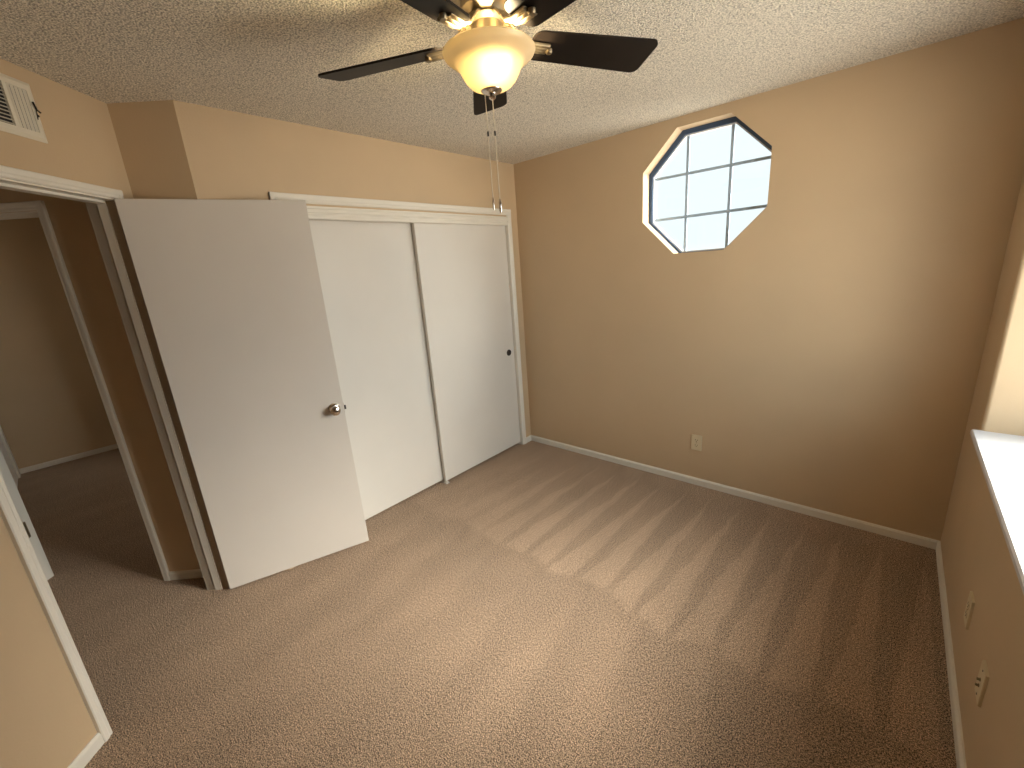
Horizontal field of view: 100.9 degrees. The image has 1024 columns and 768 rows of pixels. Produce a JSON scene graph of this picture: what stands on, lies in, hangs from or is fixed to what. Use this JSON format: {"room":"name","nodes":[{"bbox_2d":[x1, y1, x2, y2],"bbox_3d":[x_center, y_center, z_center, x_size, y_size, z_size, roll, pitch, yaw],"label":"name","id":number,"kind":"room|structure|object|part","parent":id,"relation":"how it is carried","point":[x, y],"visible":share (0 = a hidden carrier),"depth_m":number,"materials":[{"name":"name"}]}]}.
{"room":"empty bedroom","nodes":[
{"label":"empty bedroom","id":0,"kind":"room"},
{"bbox_2d":[0,218,116,468],"bbox_3d":[-4.499,-0.479,4.502,0.100,2.440,1.845,9,20,41],"label":"wall","id":1,"kind":"structure","parent":0,"point":[52,407],"depth_m":4.21,"materials":[{"name":"beige paint"}]},
{"bbox_2d":[19,444,117,473],"bbox_3d":[-4.371,0.676,4.780,0.012,0.052,1.645,9,20,41],"label":"baseboard","id":2,"kind":"structure","parent":1,"relation":"attached to","point":[114,446],"depth_m":4.45,"materials":[{"name":"white paint"}]},
{"bbox_2d":[0,58,229,767],"bbox_3d":[-1.716,0.144,1.466,0.125,2.440,1.490,-5,15,-1],"label":"wall","id":3,"kind":"structure","parent":0,"point":[45,721],"depth_m":1.51,"materials":[{"name":"beige paint"}]},
{"bbox_2d":[0,73,47,143],"bbox_3d":[-1.727,-0.946,1.383,0.022,0.194,0.361,-5,15,-1],"label":"air vent","id":4,"kind":"object","parent":3,"relation":"in","point":[19,115],"visible":1,"depth_m":1.49,"materials":[{"name":"white metal"}]},
{"bbox_3d":[-1.728,-0.995,1.542,0.006,0.058,0.018,5,18,30],"label":"damper lever","id":5,"kind":"part","parent":4,"relation":"part of","materials":[{"name":"black metal"}]},
{"bbox_2d":[0,165,123,741],"bbox_3d":[-1.641,0.254,1.738,0.016,2.076,0.841,-5,15,-1],"label":"trim","id":6,"kind":"structure","parent":3,"relation":"attached to","point":[9,514],"depth_m":1.48,"materials":[{"name":"white paint"}]},
{"bbox_2d":[67,733,104,767],"bbox_3d":[-1.561,1.289,1.777,0.012,0.052,1.460,-5,15,-1],"label":"baseboard","id":7,"kind":"structure","parent":3,"relation":"attached to","point":[82,759],"depth_m":1.54,"materials":[{"name":"white paint"}]},
{"bbox_2d":[0,178,228,589],"bbox_3d":[-1.711,0.271,1.742,0.128,2.050,0.805,-5,15,-1],"label":"trim","id":8,"kind":"structure","parent":3,"relation":"attached to","point":[8,184],"depth_m":2.02,"materials":[{"name":"white paint"}]},
{"bbox_2d":[114,199,368,588],"bbox_3d":[-1.304,0.101,2.252,0.772,2.017,0.176,-14,18,-32],"label":"door","id":9,"kind":"structure","parent":3,"relation":"in","point":[232,293],"depth_m":2.20,"materials":[{"name":"white paint"}]},
{"bbox_3d":[-1.006,0.148,2.403,0.064,0.064,0.071,-12,17,-27],"label":"knob","id":10,"kind":"part","parent":9,"relation":"part of","materials":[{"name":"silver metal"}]},
{"bbox_2d":[0,100,289,571],"bbox_3d":[-2.416,-0.011,2.223,2.029,2.440,0.145,-5,15,-1],"label":"wall","id":11,"kind":"structure","parent":0,"point":[70,220],"depth_m":2.05,"materials":[{"name":"beige paint"}]},
{"bbox_2d":[0,211,53,579],"bbox_3d":[-2.512,0.190,2.284,0.781,2.036,0.132,-5,15,-1],"label":"trim","id":12,"kind":"structure","parent":11,"relation":"attached to","point":[4,470],"depth_m":2.45,"materials":[{"name":"white paint"}]},
{"bbox_2d":[0,200,169,580],"bbox_3d":[-2.511,0.190,2.209,0.855,2.076,0.016,-5,15,-1],"label":"trim","id":13,"kind":"structure","parent":11,"relation":"attached to","point":[39,205],"depth_m":2.14,"materials":[{"name":"white paint"}]},
{"bbox_2d":[168,569,202,579],"bbox_3d":[-1.866,1.117,2.488,0.293,0.052,0.012,-5,15,-1],"label":"baseboard","id":14,"kind":"structure","parent":11,"relation":"attached to","point":[195,573],"depth_m":2.48,"materials":[{"name":"white paint"}]},
{"bbox_2d":[173,100,530,568],"bbox_3d":[-0.696,-0.360,3.026,0.120,2.440,2.275,9,20,41],"label":"wall","id":15,"kind":"structure","parent":0,"point":[231,155],"depth_m":2.39,"materials":[{"name":"beige paint"}]},
{"bbox_2d":[309,220,443,519],"bbox_3d":[-0.908,-0.075,2.864,0.030,1.961,0.896,9,20,41],"label":"door","id":16,"kind":"structure","parent":15,"relation":"in","point":[368,274],"depth_m":2.86,"materials":[{"name":"white paint"}]},
{"bbox_2d":[268,192,525,444],"bbox_3d":[-0.557,-0.210,3.109,0.016,2.088,1.868,9,20,41],"label":"trim","id":17,"kind":"structure","parent":15,"relation":"attached to","point":[310,199],"depth_m":3.00,"materials":[{"name":"white paint"}]},
{"bbox_2d":[307,206,522,444],"bbox_3d":[-0.602,-0.196,3.155,0.130,2.043,1.792,9,20,41],"label":"trim","id":18,"kind":"structure","parent":15,"relation":"attached to","point":[314,212],"depth_m":2.85,"materials":[{"name":"white paint"}]},
{"bbox_2d":[411,223,519,480],"bbox_3d":[-0.303,-0.282,3.451,0.033,1.961,0.918,9,20,41],"label":"door","id":19,"kind":"structure","parent":15,"relation":"in","point":[462,270],"depth_m":3.38,"materials":[{"name":"white paint"}]},
{"bbox_2d":[526,435,530,442],"bbox_3d":[0.157,0.531,4.070,0.012,0.052,0.078,9,20,41],"label":"baseboard","id":20,"kind":"structure","parent":15,"relation":"attached to","point":[528,439],"depth_m":4.06,"materials":[{"name":"white paint"}]},
{"bbox_2d":[18,440,956,767],"bbox_3d":[-1.735,1.068,2.918,7.020,0.100,4.700,9,20,41],"label":"floor","id":21,"kind":"structure","parent":0,"point":[542,605],"depth_m":1.95,"materials":[{"name":"brown carpet"}]},
{"bbox_2d":[0,0,1023,163],"bbox_3d":[-1.736,-1.363,2.153,7.420,0.100,4.800,9,20,41],"label":"ceiling","id":22,"kind":"structure","parent":0,"point":[262,58],"depth_m":1.67,"materials":[{"name":"white paint"}]},
{"bbox_2d":[318,0,657,212],"bbox_3d":[-0.060,-0.844,1.219,1.056,0.648,1.048,9,20,41],"label":"ceiling fan","id":23,"kind":"object","parent":22,"relation":"hanging from","point":[489,53],"visible":1,"depth_m":1.20,"materials":[{"name":"black wood"}]},
{"bbox_3d":[-0.392,-0.983,1.303,0.414,0.006,0.140,0,29,16],"label":"blade","id":24,"kind":"part","parent":23,"relation":"part of","materials":[{"name":"black wood"}]},
{"bbox_3d":[-0.255,-0.894,0.942,0.140,0.006,0.414,21,26,28],"label":"blade","id":25,"kind":"part","parent":23,"relation":"part of","materials":[{"name":"black wood"}]},
{"bbox_3d":[-0.181,-1.001,1.236,0.137,0.066,0.049,0,16,16],"label":"blade arm","id":26,"kind":"part","parent":23,"relation":"part of","materials":[{"name":"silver metal"}]},
{"bbox_3d":[-0.134,-0.971,1.111,0.049,0.066,0.137,6,18,34],"label":"blade arm","id":27,"kind":"part","parent":23,"relation":"part of","materials":[{"name":"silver metal"}]},
{"bbox_3d":[-0.063,-0.909,1.228,0.267,0.099,0.267,9,20,41],"label":"lamp shade","id":28,"kind":"part","parent":23,"relation":"part of","materials":[{"name":"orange glass"}]},
{"bbox_3d":[-0.069,-0.715,1.281,0.004,0.282,0.003,9,20,41],"label":"pull chain","id":29,"kind":"part","parent":23,"relation":"part of","materials":[{"name":"beige"}]},
{"bbox_3d":[-0.081,-1.069,1.533,0.140,0.006,0.414,-18,15,3],"label":"blade","id":30,"kind":"part","parent":23,"relation":"part of","materials":[{"name":"black wood"}]},
{"bbox_3d":[-0.048,-0.708,1.283,0.004,0.276,0.003,9,20,41],"label":"pull chain","id":31,"kind":"part","parent":23,"relation":"part of","materials":[{"name":"beige"}]},
{"bbox_3d":[0.002,-0.982,1.113,0.049,0.066,0.137,-16,19,-36],"label":"blade arm","id":32,"kind":"part","parent":23,"relation":"part of","materials":[{"name":"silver metal"}]},
{"bbox_3d":[0.040,-1.019,1.240,0.137,0.066,0.049,-9,16,-18],"label":"blade arm","id":33,"kind":"part","parent":23,"relation":"part of","materials":[{"name":"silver metal"}]},
{"bbox_3d":[0.140,-0.926,0.949,0.140,0.006,0.414,1,9,-39],"label":"blade","id":34,"kind":"part","parent":23,"relation":"part of","materials":[{"name":"black wood"}]},
{"bbox_3d":[0.247,-1.034,1.315,0.414,0.006,0.140,-9,3,-18],"label":"blade","id":35,"kind":"part","parent":23,"relation":"part of","materials":[{"name":"black wood"}]},
{"bbox_2d":[513,17,1023,540],"bbox_3d":[1.054,-0.490,3.022,3.870,2.440,0.095,9,20,41],"label":"wall","id":36,"kind":"structure","parent":0,"point":[828,357],"depth_m":2.39,"materials":[{"name":"beige paint"}]},
{"bbox_2d":[691,434,701,450],"bbox_3d":[1.317,0.419,3.018,0.070,0.115,0.010,9,20,41],"label":"wall outlet","id":37,"kind":"object","parent":36,"relation":"attached to","point":[696,441],"visible":1,"depth_m":3.01,"materials":[{"name":"beige plastic"}]},
{"bbox_2d":[649,116,771,252],"bbox_3d":[1.248,-1.223,2.693,0.836,0.836,0.050,9,20,41],"label":"window","id":38,"kind":"structure","parent":36,"relation":"in","point":[685,134],"depth_m":2.70,"materials":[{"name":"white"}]},
{"bbox_2d":[531,435,939,549],"bbox_3d":[1.236,0.693,3.185,2.820,0.052,0.012,9,20,41],"label":"baseboard","id":39,"kind":"structure","parent":36,"relation":"attached to","point":[870,527],"depth_m":2.81,"materials":[{"name":"white paint"}]},
{"bbox_2d":[940,173,1023,767],"bbox_3d":[1.166,0.170,0.587,0.340,2.440,3.538,9,20,41],"label":"wall","id":40,"kind":"structure","parent":0,"point":[976,557],"depth_m":1.57,"materials":[{"name":"beige paint"}]},
{"bbox_2d":[936,542,966,767],"bbox_3d":[1.121,1.296,1.017,0.012,0.052,3.514,9,20,41],"label":"baseboard","id":41,"kind":"structure","parent":40,"relation":"attached to","point":[953,690],"depth_m":1.60,"materials":[{"name":"white paint"}]},
{"bbox_2d":[963,591,974,629],"bbox_3d":[1.641,0.812,1.519,0.010,0.115,0.070,9,20,41],"label":"wall outlet","id":42,"kind":"object","parent":40,"relation":"attached to","point":[970,605],"visible":1,"depth_m":1.50,"materials":[{"name":"beige plastic"}]},
{"bbox_2d":[974,659,989,707],"bbox_3d":[1.407,0.897,1.272,0.016,0.115,0.070,9,20,41],"label":"cable jack","id":43,"kind":"object","parent":40,"relation":"attached to","point":[983,677],"visible":1,"depth_m":1.26,"materials":[{"name":"beige plastic"}]},
{"bbox_2d":[970,429,1023,594],"bbox_3d":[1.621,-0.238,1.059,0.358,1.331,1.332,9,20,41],"label":"window sill","id":44,"kind":"structure","parent":40,"relation":"in","point":[1000,455],"depth_m":1.43,"materials":[{"name":"white paint"}]},
{"bbox_3d":[-3.980,-0.086,2.926,2.830,2.440,0.100,9,20,41],"label":"wall","id":45,"kind":"structure","parent":0,"visible":0},
{"bbox_2d":[0,425,20,488],"bbox_3d":[-4.446,-0.013,3.469,1.418,2.080,0.020,9,20,41],"label":"trim","id":46,"kind":"structure","parent":45,"relation":"attached to","point":[6,451],"depth_m":4.01,"materials":[{"name":"white paint"}]}
]}

